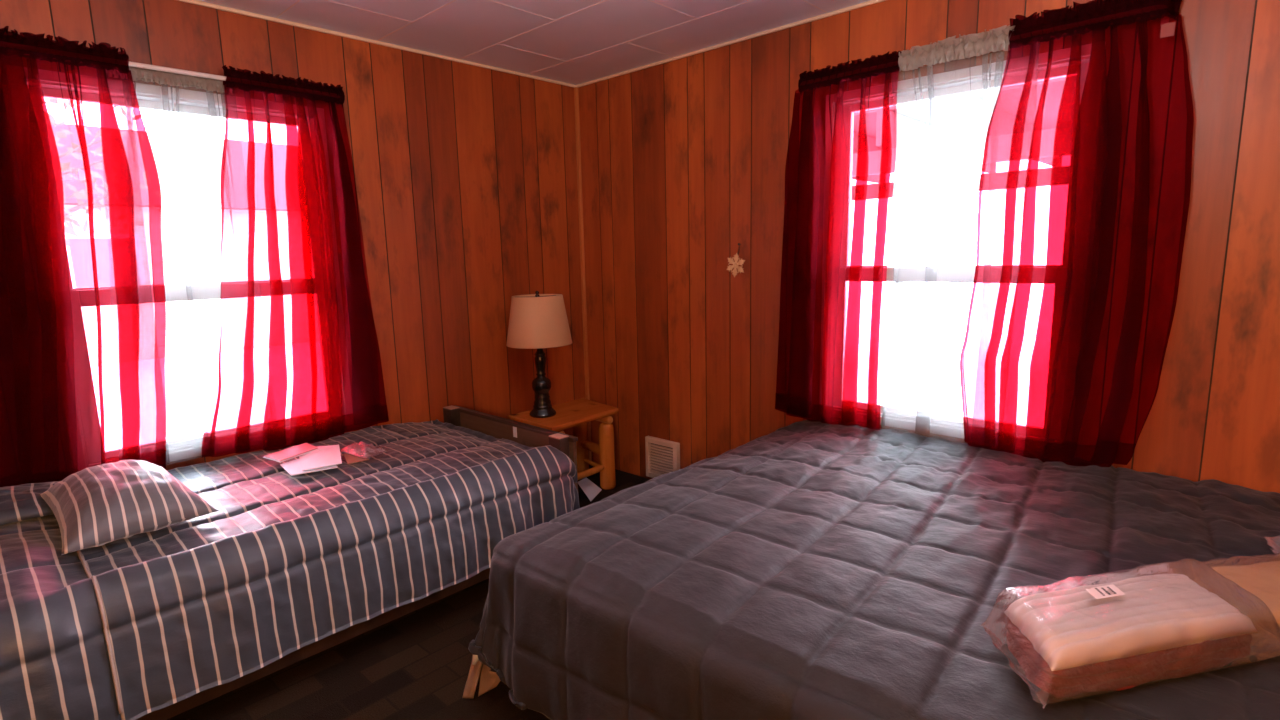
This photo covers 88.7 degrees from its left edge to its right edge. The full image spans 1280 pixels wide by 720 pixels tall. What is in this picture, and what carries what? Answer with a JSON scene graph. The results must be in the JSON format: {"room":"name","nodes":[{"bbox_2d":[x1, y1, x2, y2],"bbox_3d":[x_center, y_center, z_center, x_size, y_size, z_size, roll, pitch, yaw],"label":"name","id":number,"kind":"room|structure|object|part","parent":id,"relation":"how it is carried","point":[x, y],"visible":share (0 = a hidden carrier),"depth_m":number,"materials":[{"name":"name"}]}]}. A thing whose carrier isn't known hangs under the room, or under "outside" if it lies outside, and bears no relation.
{"room":"bedroom","nodes":[
{"label":"bedroom","id":0,"kind":"room"},
{"bbox_2d":[0,0,585,469],"bbox_3d":[-1.670,-0.222,2.616,0.140,2.232,3.750,7,13,43],"label":"wall","id":1,"kind":"structure","parent":0,"point":[465,175],"depth_m":3.18,"materials":[{"name":"brown wood"}]},
{"bbox_2d":[128,61,225,80],"bbox_3d":[-1.657,-1.022,2.354,0.082,0.055,1.135,7,13,43],"label":"curtain rod","id":2,"kind":"object","parent":1,"relation":"attached to","point":[132,64],"visible":0.27,"depth_m":2.31,"materials":[{"name":"white metal"}]},
{"bbox_2d":[0,26,166,486],"bbox_3d":[-1.912,-0.291,2.150,0.088,1.484,0.615,7,13,43],"label":"sheer curtain","id":3,"kind":"object","parent":2,"relation":"hanging from","point":[83,299],"visible":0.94,"depth_m":2.15,"materials":[{"name":"red fabric"}]},
{"bbox_2d":[129,66,224,92],"bbox_3d":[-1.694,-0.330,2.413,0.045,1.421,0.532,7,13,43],"label":"curtain valance","id":4,"kind":"object","parent":2,"relation":"hanging from","point":[147,75],"visible":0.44,"depth_m":2.34,"materials":[{"name":"white fabric"}]},
{"bbox_2d":[202,65,388,457],"bbox_3d":[-1.436,-0.384,2.650,0.088,1.485,0.733,7,13,43],"label":"sheer curtain","id":5,"kind":"object","parent":2,"relation":"hanging from","point":[297,359],"visible":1,"depth_m":2.63,"materials":[{"name":"red fabric"}]},
{"bbox_2d":[133,82,225,462],"bbox_3d":[-1.708,-0.326,2.570,0.188,1.365,0.970,7,13,43],"label":"window","id":6,"kind":"structure","parent":1,"relation":"in","point":[150,97],"depth_m":2.47,"materials":[{"name":"white paint"}]},
{"bbox_3d":[-1.706,-0.606,2.517,0.030,0.713,0.886,7,13,43],"label":"sash","id":7,"kind":"part","parent":6,"relation":"part of","materials":[{"name":"glass"}]},
{"bbox_3d":[-1.669,0.008,2.595,0.030,0.612,0.886,7,13,43],"label":"sash","id":8,"kind":"part","parent":6,"relation":"part of","materials":[{"name":"glass"}]},
{"bbox_2d":[177,0,575,87],"bbox_3d":[-1.640,-1.309,2.386,0.012,0.014,3.750,7,13,43],"label":"trim","id":9,"kind":"structure","parent":1,"relation":"attached to","point":[196,2],"depth_m":2.83,"materials":[{"name":"wood"}]},
{"bbox_2d":[574,87,591,460],"bbox_3d":[-0.338,-0.456,3.902,0.020,2.218,0.020,7,13,43],"label":"trim","id":10,"kind":"structure","parent":1,"relation":"attached to","point":[576,93],"depth_m":3.86,"materials":[{"name":"brown wood"}]},
{"bbox_2d":[167,465,649,719],"bbox_3d":[0.124,1.165,1.167,4.980,0.120,4.030,7,13,43],"label":"floor","id":11,"kind":"structure","parent":0,"point":[415,665],"depth_m":2.02,"materials":[{"name":"dark wood planks"}]},
{"bbox_2d":[136,405,577,719],"bbox_3d":[-1.270,0.670,2.298,0.942,0.556,2.002,7,13,43],"label":"twin bed","id":12,"kind":"object","parent":11,"relation":"on","point":[498,427],"visible":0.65,"depth_m":2.21,"materials":[{"name":"brown wood"}]},
{"bbox_2d":[0,419,579,719],"bbox_3d":[-1.248,0.586,2.257,1.045,0.378,1.987,7,13,43],"label":"comforter","id":13,"kind":"object","parent":12,"relation":"on","point":[133,627],"visible":0.8,"depth_m":1.87,"materials":[{"name":"grey fabric"}]},
{"bbox_2d":[0,481,59,525],"bbox_3d":[-1.976,0.447,1.931,0.335,0.087,0.530,7,13,43],"label":"pillow","id":14,"kind":"object","parent":13,"relation":"on","point":[18,503],"visible":0.59,"depth_m":1.96,"materials":[{"name":"grey fabric"}]},
{"bbox_2d":[40,459,217,554],"bbox_3d":[-1.536,0.401,1.953,0.530,0.174,0.355,7,13,43],"label":"cushion","id":15,"kind":"object","parent":13,"relation":"on","point":[98,505],"visible":1,"depth_m":1.84,"materials":[{"name":"grey fabric"}]},
{"bbox_2d":[280,444,341,475],"bbox_3d":[-1.240,0.361,2.463,0.202,0.030,0.350,-6,10,-26],"label":"paper","id":16,"kind":"object","parent":13,"relation":"on","point":[324,457],"visible":0.93,"depth_m":2.40,"materials":[{"name":"white paper"}]},
{"bbox_2d":[263,443,317,461],"bbox_3d":[-1.332,0.353,2.521,0.121,0.012,0.197,3,10,27],"label":"insert","id":17,"kind":"object","parent":16,"relation":"on","point":[289,453],"visible":1,"depth_m":2.50,"materials":[{"name":"paper"}]},
{"bbox_2d":[343,451,368,463],"bbox_3d":[-1.082,0.369,2.485,0.075,0.003,0.146,-7,11,-32],"label":"cardboard stiffener","id":18,"kind":"object","parent":13,"relation":"on","point":[350,459],"visible":0.71,"depth_m":2.46,"materials":[{"name":"brown cardboard"}]},
{"bbox_2d":[340,441,387,458],"bbox_3d":[-1.077,0.338,2.543,0.210,0.031,0.109,6,12,37],"label":"plastic bag","id":19,"kind":"object","parent":13,"relation":"on","point":[362,446],"visible":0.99,"depth_m":2.52,"materials":[{"name":"plastic"}]},
{"bbox_3d":[-0.947,0.831,1.992,0.026,0.087,1.960,7,13,43],"label":"rail","id":20,"kind":"part","parent":12,"relation":"part of","materials":[{"name":"brown wood"}]},
{"bbox_3d":[-0.926,0.233,3.208,0.070,0.004,0.050,7,13,43],"label":"post","id":21,"kind":"part","parent":12,"relation":"part of","materials":[{"name":"brown wood"}]},
{"bbox_3d":[-0.919,0.508,3.253,0.072,0.552,0.052,7,13,43],"label":"post","id":22,"kind":"part","parent":12,"relation":"part of","materials":[{"name":"brown wood"}]},
{"bbox_3d":[-0.595,0.397,2.975,0.910,0.245,0.020,7,13,43],"label":"footboard","id":23,"kind":"part","parent":12,"relation":"part of","materials":[{"name":"brown wood"}]},
{"bbox_3d":[-0.324,0.584,2.702,0.072,0.552,0.052,7,13,43],"label":"post","id":24,"kind":"part","parent":12,"relation":"part of","materials":[{"name":"brown wood"}]},
{"bbox_3d":[-0.331,0.309,2.657,0.070,0.004,0.050,7,13,43],"label":"post","id":25,"kind":"part","parent":12,"relation":"part of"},
{"bbox_2d":[462,655,499,698],"bbox_3d":[-0.430,0.901,1.890,0.187,0.188,0.047,3,10,23],"label":"bed leg","id":26,"kind":"object","parent":11,"relation":"on","point":[489,680],"visible":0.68,"depth_m":1.91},
{"bbox_2d":[507,398,618,489],"bbox_3d":[-0.379,0.499,3.556,0.390,0.452,0.550,7,13,43],"label":"table","id":27,"kind":"object","parent":11,"relation":"on","point":[576,414],"visible":0.56,"depth_m":3.55,"materials":[{"name":"brown wood"}]},
{"bbox_2d":[506,291,571,417],"bbox_3d":[-0.518,-0.032,3.394,0.337,0.652,0.337,7,13,43],"label":"table lamp","id":28,"kind":"object","parent":27,"relation":"on","point":[537,321],"visible":1,"depth_m":3.26,"materials":[{"name":"beige fabric"}]},
{"bbox_3d":[-0.522,-0.206,3.366,0.337,0.250,0.337,7,13,43],"label":"lamp shade","id":29,"kind":"part","parent":28,"relation":"part of","materials":[{"name":"beige fabric"}]},
{"bbox_3d":[-0.343,0.497,3.800,0.088,0.374,0.088,7,13,43],"label":"leg","id":30,"kind":"part","parent":27,"relation":"part of","materials":[{"name":"brown wood"}]},
{"bbox_3d":[-0.263,0.492,3.694,0.054,0.053,0.219,-9,12,-37],"label":"rail","id":31,"kind":"part","parent":27,"relation":"part of","materials":[{"name":"brown wood"}]},
{"bbox_3d":[-0.294,0.605,3.469,0.037,0.037,0.293,6,12,39],"label":"rail","id":32,"kind":"part","parent":27,"relation":"part of","materials":[{"name":"brown wood"}]},
{"bbox_3d":[-0.260,0.591,3.710,0.025,0.026,0.217,-9,12,-37],"label":"rail","id":33,"kind":"part","parent":27,"relation":"part of","materials":[{"name":"brown wood"}]},
{"bbox_3d":[-0.181,0.527,3.595,0.088,0.375,0.088,7,13,43],"label":"leg","id":34,"kind":"part","parent":27,"relation":"part of","materials":[{"name":"brown wood"}]},
{"bbox_2d":[578,478,601,500],"bbox_3d":[-0.281,0.689,3.526,0.102,0.076,0.190,1,10,16],"label":"paper sheet","id":35,"kind":"object","parent":11,"relation":"on","point":[590,489],"visible":0.86,"depth_m":3.53,"materials":[{"name":"white paper"}]},
{"bbox_2d":[198,0,869,84],"bbox_3d":[0.070,-1.156,0.789,4.980,0.121,4.030,7,13,43],"label":"ceiling","id":36,"kind":"structure","parent":0,"point":[575,42],"depth_m":2.73,"materials":[{"name":"white tile"}]},
{"bbox_2d":[578,0,1279,492],"bbox_3d":[1.425,-0.255,2.375,4.700,2.232,0.140,7,13,43],"label":"wall","id":37,"kind":"structure","parent":0,"point":[683,160],"depth_m":3.00,"materials":[{"name":"brown wood"}]},
{"bbox_2d":[645,436,679,477],"bbox_3d":[0.125,0.556,3.643,0.233,0.233,0.029,7,13,43],"label":"vent","id":38,"kind":"object","parent":37,"relation":"attached to","point":[662,455],"visible":0.73,"depth_m":3.64,"materials":[{"name":"beige metal"}]},
{"bbox_2d":[576,0,885,87],"bbox_3d":[1.352,-1.338,2.138,4.688,0.014,0.012,7,13,43],"label":"trim","id":39,"kind":"structure","parent":37,"relation":"attached to","point":[870,2],"depth_m":2.96,"materials":[{"name":"wood"}]},
{"bbox_2d":[880,60,1005,437],"bbox_3d":[1.200,-0.395,2.571,0.960,1.365,0.188,7,13,43],"label":"window","id":40,"kind":"structure","parent":37,"relation":"in","point":[986,76],"depth_m":2.53,"materials":[{"name":"white paint"}]},
{"bbox_3d":[1.179,-0.059,2.594,0.876,0.612,0.030,7,13,43],"label":"sash","id":41,"kind":"part","parent":40,"relation":"part of","materials":[{"name":"glass"}]},
{"bbox_3d":[1.186,-0.673,2.518,0.876,0.713,0.030,7,13,43],"label":"sash","id":42,"kind":"part","parent":40,"relation":"part of","materials":[{"name":"glass"}]},
{"label":"outside","id":43,"kind":"structure","parent":0,"visible":0},
{"bbox_2d":[165,282,972,439],"bbox_3d":[-3.953,0.588,7.548,70.000,0.150,60.000,7,13,43],"label":"ground","id":44,"kind":"structure","parent":43,"point":[926,376],"depth_m":9.60,"materials":[{"name":"white"}]},
{"bbox_2d":[141,114,171,212],"bbox_3d":[-5.876,-1.599,5.584,2.944,4.902,2.920,7,13,43],"label":"tree","id":45,"kind":"object","parent":44,"relation":"on","point":[157,157],"visible":0.02,"depth_m":6.33,"materials":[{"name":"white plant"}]},
{"bbox_2d":[892,88,999,354],"bbox_3d":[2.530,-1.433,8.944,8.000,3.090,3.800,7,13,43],"label":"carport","id":46,"kind":"object","parent":44,"relation":"on","point":[951,131],"visible":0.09,"depth_m":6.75,"materials":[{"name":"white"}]},
{"bbox_3d":[3.951,-1.259,9.909,0.120,2.370,0.120,7,13,43],"label":"post","id":47,"kind":"part","parent":46,"relation":"part of","materials":[{"name":"white"}]},
{"bbox_3d":[1.125,-1.092,2.350,1.210,0.055,0.082,7,13,43],"label":"curtain rod","id":48,"kind":"object","parent":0,"visible":0},
{"bbox_2d":[775,51,901,429],"bbox_3d":[0.796,-0.457,2.739,0.078,1.479,0.549,-10,12,-42],"label":"sheer curtain","id":49,"kind":"object","parent":48,"relation":"hanging from","point":[842,150],"visible":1,"depth_m":2.69,"materials":[{"name":"red fabric"}]},
{"bbox_2d":[898,25,1014,70],"bbox_3d":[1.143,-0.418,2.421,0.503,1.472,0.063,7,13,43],"label":"curtain valance","id":50,"kind":"object","parent":48,"relation":"hanging from","point":[949,49],"visible":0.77,"depth_m":2.30,"materials":[{"name":"white fabric"}]},
{"bbox_2d":[960,0,1193,466],"bbox_3d":[1.414,-0.390,2.175,0.609,1.513,0.088,7,13,43],"label":"sheer curtain","id":51,"kind":"object","parent":48,"relation":"hanging from","point":[1085,185],"visible":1,"depth_m":2.12,"materials":[{"name":"fabric"}]},
{"bbox_3d":[0.474,-0.552,3.116,0.011,0.011,0.014,7,13,43],"label":"nail","id":52,"kind":"object","parent":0,"visible":0},
{"bbox_2d":[726,246,744,276],"bbox_3d":[0.458,-0.476,3.137,0.108,0.158,0.012,7,13,43],"label":"snowflake ornament","id":53,"kind":"object","parent":52,"relation":"hanging from","point":[735,266],"visible":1,"depth_m":3.14,"materials":[{"name":"wood"}]},
{"bbox_3d":[0.438,-0.444,3.163,0.052,0.036,0.008,7,13,43],"label":"arm","id":54,"kind":"part","parent":53,"relation":"part of","materials":[{"name":"wood"}]},
{"bbox_3d":[0.441,-0.476,3.154,0.047,0.042,0.008,7,13,43],"label":"arm","id":55,"kind":"part","parent":53,"relation":"part of","materials":[{"name":"wood"}]},
{"bbox_3d":[0.456,-0.425,3.149,0.039,0.054,0.008,7,13,43],"label":"arm","id":56,"kind":"part","parent":53,"relation":"part of","materials":[{"name":"wood"}]},
{"bbox_3d":[0.461,-0.487,3.133,0.039,0.054,0.008,7,13,43],"label":"arm","id":57,"kind":"part","parent":53,"relation":"part of","materials":[{"name":"wood"}]},
{"bbox_3d":[0.477,-0.435,3.128,0.047,0.042,0.008,7,13,43],"label":"arm","id":58,"kind":"part","parent":53,"relation":"part of","materials":[{"name":"wood"}]},
{"bbox_3d":[0.479,-0.467,3.120,0.052,0.036,0.008,7,13,43],"label":"arm","id":59,"kind":"part","parent":53,"relation":"part of","materials":[{"name":"wood"}]},
{"bbox_3d":[0.963,0.752,1.742,2.010,0.470,1.578,7,13,43],"label":"double bed","id":60,"kind":"object","parent":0,"visible":0,"materials":[{"name":"pine wood"},{"name":"grey quilted fabric"}]},
{"bbox_2d":[468,420,1279,719],"bbox_3d":[0.900,0.660,1.701,2.276,0.442,1.763,7,13,43],"label":"comforter","id":61,"kind":"object","parent":60,"relation":"on","point":[805,569],"visible":0.93,"depth_m":1.58,"materials":[{"name":"grey fabric"}]},
{"bbox_2d":[981,558,1279,708],"bbox_3d":[0.900,0.474,1.185,0.616,0.128,0.220,-3,10,-13],"label":"bedding","id":62,"kind":"object","parent":61,"relation":"on","point":[1079,640],"visible":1,"depth_m":1.13,"materials":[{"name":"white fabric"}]},
{"bbox_2d":[1095,587,1116,595],"bbox_3d":[0.834,0.414,1.171,0.034,0.001,0.025,-3,9,-8],"label":"print","id":63,"kind":"object","parent":62,"relation":"on","point":[1099,591],"depth_m":1.17},
{"bbox_2d":[1146,552,1279,642],"bbox_3d":[1.281,0.469,1.321,0.505,0.076,0.247,-2,9,-7],"label":"pillow","id":64,"kind":"object","parent":61,"relation":"on","point":[1262,578],"visible":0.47,"depth_m":1.34,"materials":[{"name":"beige fabric"}]},
{"bbox_2d":[1265,536,1279,553],"bbox_3d":[1.603,0.450,1.433,0.335,0.061,0.169,5,11,33],"label":"sheet","id":65,"kind":"object","parent":61,"relation":"on","point":[1270,542],"visible":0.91,"depth_m":1.56,"materials":[{"name":"fabric"}]}
]}

